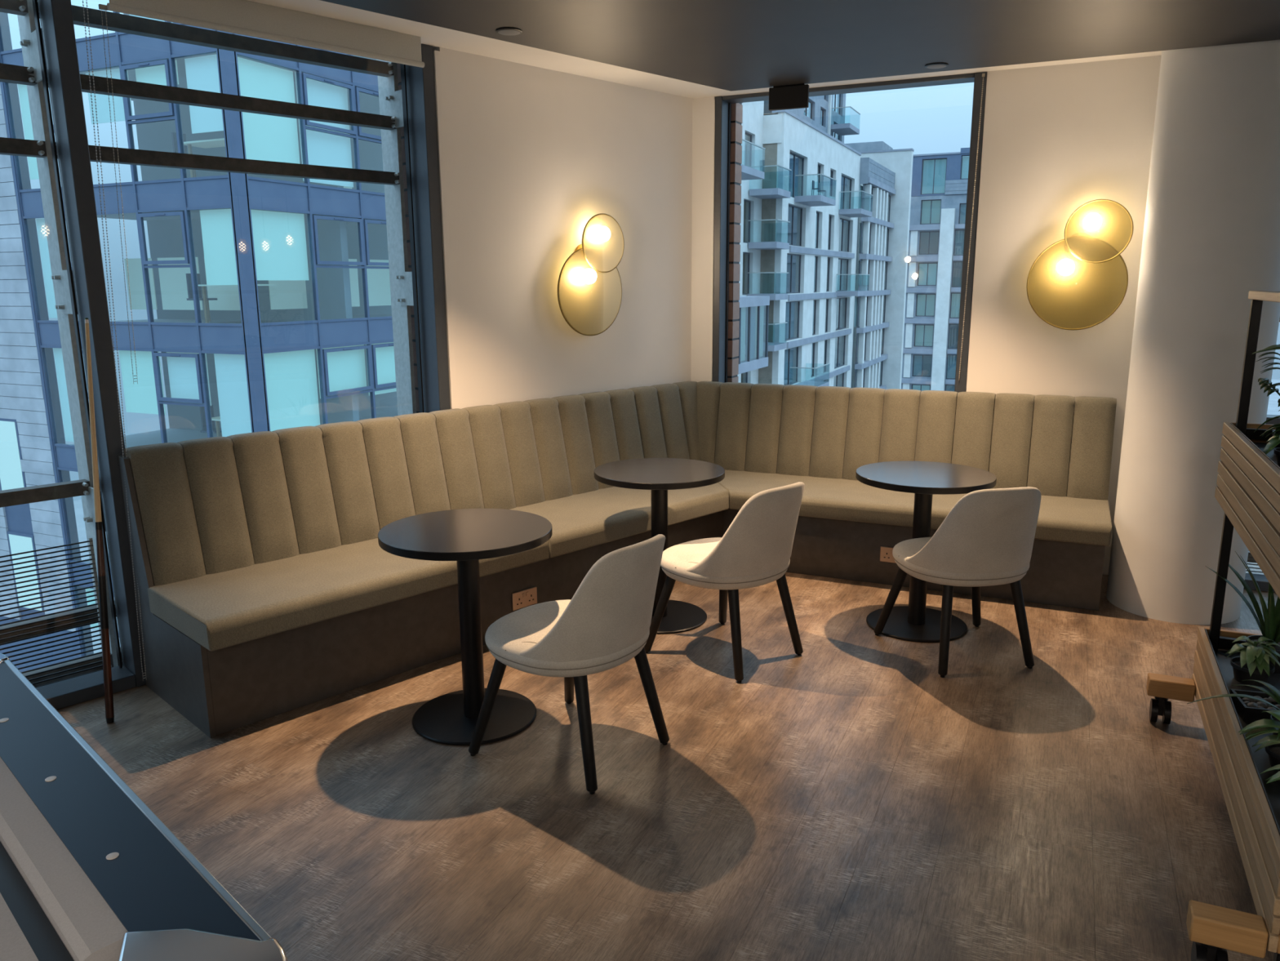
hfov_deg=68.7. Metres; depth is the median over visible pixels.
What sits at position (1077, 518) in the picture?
seat cushion
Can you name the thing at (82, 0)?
chain
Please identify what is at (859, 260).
window
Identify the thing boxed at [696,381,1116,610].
seat
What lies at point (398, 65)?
tiled wall
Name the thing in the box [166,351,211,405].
blind
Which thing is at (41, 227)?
blind
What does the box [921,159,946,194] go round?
window
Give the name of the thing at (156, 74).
blind
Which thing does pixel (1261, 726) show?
leafy plant
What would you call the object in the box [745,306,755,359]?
window
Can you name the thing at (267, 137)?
blind
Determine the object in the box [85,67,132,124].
blind
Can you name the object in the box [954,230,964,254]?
curtain
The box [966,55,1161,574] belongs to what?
wall
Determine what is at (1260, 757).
tray
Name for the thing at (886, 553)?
wall socket
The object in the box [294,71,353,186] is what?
blind
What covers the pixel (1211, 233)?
column
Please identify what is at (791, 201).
apartment block
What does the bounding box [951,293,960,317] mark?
window
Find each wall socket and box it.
[511,586,537,610]
[880,546,896,563]
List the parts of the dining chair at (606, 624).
leg, seat, seat, leg, leg, backrest, leg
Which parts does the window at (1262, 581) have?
rail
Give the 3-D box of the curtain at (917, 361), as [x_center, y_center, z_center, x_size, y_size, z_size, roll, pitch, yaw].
[28.160,-11.663,94.757,0.780,2.060,0.030,5,13,24]
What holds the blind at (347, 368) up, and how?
hanging from the office building
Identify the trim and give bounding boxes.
[433,49,457,408]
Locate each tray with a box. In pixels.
[1214,647,1279,827]
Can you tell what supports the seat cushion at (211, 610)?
on the seat at (267, 586)
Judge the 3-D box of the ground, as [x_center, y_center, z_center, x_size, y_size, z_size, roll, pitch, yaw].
[33.769,-2.107,80.431,120.000,0.300,159.400,5,13,24]
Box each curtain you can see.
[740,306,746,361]
[744,136,746,165]
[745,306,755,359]
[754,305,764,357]
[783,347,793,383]
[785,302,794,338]
[788,155,798,196]
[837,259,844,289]
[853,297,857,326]
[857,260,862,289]
[858,185,862,208]
[858,222,863,253]
[912,384,929,391]
[913,355,922,375]
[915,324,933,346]
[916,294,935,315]
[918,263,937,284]
[921,200,941,223]
[946,355,956,377]
[946,385,955,391]
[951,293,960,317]
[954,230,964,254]
[960,204,966,223]
[961,155,968,178]
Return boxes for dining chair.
[468,533,669,794]
[644,481,804,683]
[873,486,1041,677]
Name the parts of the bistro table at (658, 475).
plate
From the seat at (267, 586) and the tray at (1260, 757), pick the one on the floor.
the seat at (267, 586)
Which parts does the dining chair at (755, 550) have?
leg, leg, seat, seat, leg, backrest, leg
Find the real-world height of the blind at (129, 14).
2.047 m
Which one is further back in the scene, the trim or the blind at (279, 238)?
the blind at (279, 238)
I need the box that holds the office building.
[0,11,397,671]
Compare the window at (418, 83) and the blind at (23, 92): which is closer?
the window at (418, 83)
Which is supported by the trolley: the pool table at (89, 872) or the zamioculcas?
the zamioculcas
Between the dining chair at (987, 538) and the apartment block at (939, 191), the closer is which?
the dining chair at (987, 538)
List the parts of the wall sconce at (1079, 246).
globe, globe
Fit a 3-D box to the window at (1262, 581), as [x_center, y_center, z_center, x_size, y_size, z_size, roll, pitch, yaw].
[4.618,-0.666,4.160,3.240,2.774,0.148,5,13,24]
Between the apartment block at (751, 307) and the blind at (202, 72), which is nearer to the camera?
the blind at (202, 72)
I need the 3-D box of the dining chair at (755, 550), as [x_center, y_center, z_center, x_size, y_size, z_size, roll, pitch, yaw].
[0.402,0.375,4.093,0.552,0.813,0.620,-12,16,-42]
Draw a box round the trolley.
[1146,290,1279,960]
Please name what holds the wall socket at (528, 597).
attached to the seat at (267, 586)
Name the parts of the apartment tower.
hand rail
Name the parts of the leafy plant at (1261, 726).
pot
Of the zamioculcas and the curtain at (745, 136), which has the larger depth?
the curtain at (745, 136)
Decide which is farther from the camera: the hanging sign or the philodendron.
the hanging sign
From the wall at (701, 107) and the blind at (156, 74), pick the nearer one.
the wall at (701, 107)
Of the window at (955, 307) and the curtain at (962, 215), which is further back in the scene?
the window at (955, 307)
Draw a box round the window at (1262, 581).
[1243,414,1279,592]
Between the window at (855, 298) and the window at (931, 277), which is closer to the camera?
the window at (855, 298)
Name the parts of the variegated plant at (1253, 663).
pot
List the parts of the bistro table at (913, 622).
plate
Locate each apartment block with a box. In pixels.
[737,100,769,383]
[741,109,873,387]
[901,146,969,391]
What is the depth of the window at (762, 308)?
45.90 m
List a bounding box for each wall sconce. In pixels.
[557,213,624,335]
[1026,199,1133,329]
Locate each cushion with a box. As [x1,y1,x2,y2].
[0,756,127,960]
[147,537,549,651]
[510,482,728,557]
[717,469,1111,546]
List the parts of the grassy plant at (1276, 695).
pot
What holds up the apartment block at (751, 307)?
on the ground
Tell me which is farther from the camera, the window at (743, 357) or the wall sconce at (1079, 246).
the window at (743, 357)
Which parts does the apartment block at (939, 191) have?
white panel, white panel, white panel, white panel, white panel, white panel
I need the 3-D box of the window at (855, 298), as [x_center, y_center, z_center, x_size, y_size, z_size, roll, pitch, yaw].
[16.182,-12.608,69.979,0.030,2.160,1.160,5,13,24]
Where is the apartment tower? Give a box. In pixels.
[763,93,860,176]
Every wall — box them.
[396,62,419,413]
[433,47,692,408]
[690,96,715,382]
[727,102,742,382]
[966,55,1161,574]
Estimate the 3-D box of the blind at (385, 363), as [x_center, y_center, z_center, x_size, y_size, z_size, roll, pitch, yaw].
[-5.818,-2.607,21.562,0.010,1.160,1.380,5,13,24]
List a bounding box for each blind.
[17,84,39,179]
[35,217,57,318]
[53,347,74,441]
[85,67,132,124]
[85,587,98,629]
[106,0,424,67]
[119,350,165,414]
[128,13,172,22]
[134,59,178,85]
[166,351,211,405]
[184,53,223,133]
[200,208,238,284]
[213,353,251,436]
[237,56,300,164]
[250,208,309,279]
[263,349,319,431]
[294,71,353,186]
[315,344,366,398]
[365,342,396,395]
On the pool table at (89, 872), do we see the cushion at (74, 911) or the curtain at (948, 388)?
the cushion at (74, 911)
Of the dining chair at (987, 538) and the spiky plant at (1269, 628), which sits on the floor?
the dining chair at (987, 538)
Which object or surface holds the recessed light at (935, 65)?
in the ceiling at (729, 45)
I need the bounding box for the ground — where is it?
[73,364,1279,653]
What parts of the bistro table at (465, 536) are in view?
plate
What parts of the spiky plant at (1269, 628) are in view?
pot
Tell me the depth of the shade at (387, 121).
4.31 m
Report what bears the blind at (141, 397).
hanging from the office building
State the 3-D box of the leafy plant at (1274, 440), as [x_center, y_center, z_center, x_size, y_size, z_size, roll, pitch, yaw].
[1.977,-0.116,2.816,0.213,0.160,0.196,5,13,24]
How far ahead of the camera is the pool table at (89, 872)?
1.36 m
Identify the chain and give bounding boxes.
[82,0,146,680]
[98,4,137,383]
[958,73,985,380]
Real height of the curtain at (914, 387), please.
2.060 m
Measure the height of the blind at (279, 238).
1.308 m
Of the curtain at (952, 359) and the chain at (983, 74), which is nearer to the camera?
the chain at (983, 74)
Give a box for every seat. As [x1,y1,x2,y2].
[118,381,728,737]
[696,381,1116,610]
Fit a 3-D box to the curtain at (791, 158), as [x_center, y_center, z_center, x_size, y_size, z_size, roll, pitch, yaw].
[8.844,-17.448,53.993,0.030,2.310,1.950,5,13,24]
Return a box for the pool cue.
[84,317,114,723]
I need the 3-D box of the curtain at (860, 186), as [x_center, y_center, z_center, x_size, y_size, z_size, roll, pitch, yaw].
[16.134,-20.435,68.325,0.030,2.080,1.160,5,13,24]
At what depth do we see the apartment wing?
75.91 m
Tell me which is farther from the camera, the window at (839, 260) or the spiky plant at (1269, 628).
the window at (839, 260)
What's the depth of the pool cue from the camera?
3.53 m
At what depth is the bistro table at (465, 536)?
3.46 m
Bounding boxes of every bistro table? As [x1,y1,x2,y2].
[377,508,552,746]
[594,457,724,634]
[855,461,996,642]
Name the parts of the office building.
pane, spandrel panel, pane, spandrel panel, edge trim, frame, spandrel panel, spandrel panel, spandrel panel, spandrel panel, spandrel panel, spandrel panel, spandrel panel, sash, spandrel panel, sash, spandrel panel, sash, desk leg, spandrel panel, desk leg, spandrel panel, chair leg, desk leg, spandrel panel, spandrel panel, spandrel panel, spandrel panel, spandrel panel, sash, spandrel panel, sash, spandrel panel, sash, spandrel panel, sash, spandrel panel, sash, spandrel panel, sash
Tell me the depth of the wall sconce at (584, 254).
5.23 m
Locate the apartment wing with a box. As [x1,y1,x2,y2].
[822,141,914,389]
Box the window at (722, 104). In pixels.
[709,71,986,391]
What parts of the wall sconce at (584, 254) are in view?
globe, globe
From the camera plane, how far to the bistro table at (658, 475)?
4.49 m
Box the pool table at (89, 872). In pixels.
[0,653,288,960]
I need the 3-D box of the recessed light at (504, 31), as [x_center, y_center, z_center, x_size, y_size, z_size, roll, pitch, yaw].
[-0.517,-1.771,3.696,0.104,0.010,0.104,5,13,24]
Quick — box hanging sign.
[768,83,808,111]
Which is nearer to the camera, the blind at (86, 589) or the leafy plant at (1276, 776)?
the leafy plant at (1276, 776)
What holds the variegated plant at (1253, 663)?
on the trolley
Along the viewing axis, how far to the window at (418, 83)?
3.72 m
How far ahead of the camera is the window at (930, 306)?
93.33 m
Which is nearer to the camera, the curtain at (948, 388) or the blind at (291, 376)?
the blind at (291, 376)
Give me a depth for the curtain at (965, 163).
89.42 m
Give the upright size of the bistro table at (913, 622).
0.745 m
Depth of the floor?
2.98 m
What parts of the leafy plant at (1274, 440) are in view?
pot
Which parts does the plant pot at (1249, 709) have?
dish, dish, dish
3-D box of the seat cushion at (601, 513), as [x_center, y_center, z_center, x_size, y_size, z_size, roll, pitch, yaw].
[-0.024,0.140,5.186,0.592,0.108,1.741,11,16,43]
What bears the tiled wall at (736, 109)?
attached to the wall at (701, 107)
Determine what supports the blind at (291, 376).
hanging from the office building
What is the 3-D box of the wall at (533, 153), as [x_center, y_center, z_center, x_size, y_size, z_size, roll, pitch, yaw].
[-0.355,-0.977,5.410,0.160,2.924,1.855,11,16,43]
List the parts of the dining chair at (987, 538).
leg, leg, seat, seat, backrest, leg, leg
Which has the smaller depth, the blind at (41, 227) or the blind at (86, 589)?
the blind at (41, 227)
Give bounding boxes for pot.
[1230,688,1279,722]
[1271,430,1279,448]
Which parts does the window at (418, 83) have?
rail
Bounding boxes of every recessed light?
[495,27,522,35]
[924,62,948,68]
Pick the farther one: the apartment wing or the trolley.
the apartment wing
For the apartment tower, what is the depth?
67.06 m
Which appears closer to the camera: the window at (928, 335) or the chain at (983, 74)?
the chain at (983, 74)
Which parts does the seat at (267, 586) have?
panel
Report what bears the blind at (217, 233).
hanging from the office building
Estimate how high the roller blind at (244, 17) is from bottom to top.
0.144 m
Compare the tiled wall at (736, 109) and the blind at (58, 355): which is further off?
the blind at (58, 355)
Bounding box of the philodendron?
[1252,343,1279,354]
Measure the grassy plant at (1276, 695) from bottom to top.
0.138 m
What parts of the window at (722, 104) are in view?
rail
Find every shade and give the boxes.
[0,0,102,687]
[71,4,416,415]
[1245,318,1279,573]
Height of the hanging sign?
0.114 m
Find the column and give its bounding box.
[1106,39,1279,625]
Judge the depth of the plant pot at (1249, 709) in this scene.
2.90 m
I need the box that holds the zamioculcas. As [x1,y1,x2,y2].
[1256,351,1279,448]
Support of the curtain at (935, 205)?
hanging from the apartment block at (939, 191)
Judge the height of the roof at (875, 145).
1.200 m
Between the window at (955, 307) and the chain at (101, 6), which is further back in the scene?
the window at (955, 307)
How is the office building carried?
on the ground
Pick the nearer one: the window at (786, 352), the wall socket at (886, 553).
the wall socket at (886, 553)
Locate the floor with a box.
[56,562,1278,960]
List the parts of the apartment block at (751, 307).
hand rail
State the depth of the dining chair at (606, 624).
3.03 m
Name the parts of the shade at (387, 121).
post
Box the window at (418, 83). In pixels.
[31,0,450,709]
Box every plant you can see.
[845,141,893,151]
[1187,680,1279,740]
[1204,551,1279,673]
[1226,635,1279,686]
[1235,710,1279,771]
[1254,415,1279,466]
[1260,764,1279,783]
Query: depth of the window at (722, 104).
5.65 m
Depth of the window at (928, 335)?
93.94 m
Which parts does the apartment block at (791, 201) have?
hand rail, hand rail, hand rail, panel, hand rail, hand rail, hand rail, hand rail, hand rail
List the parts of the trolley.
post, rail, post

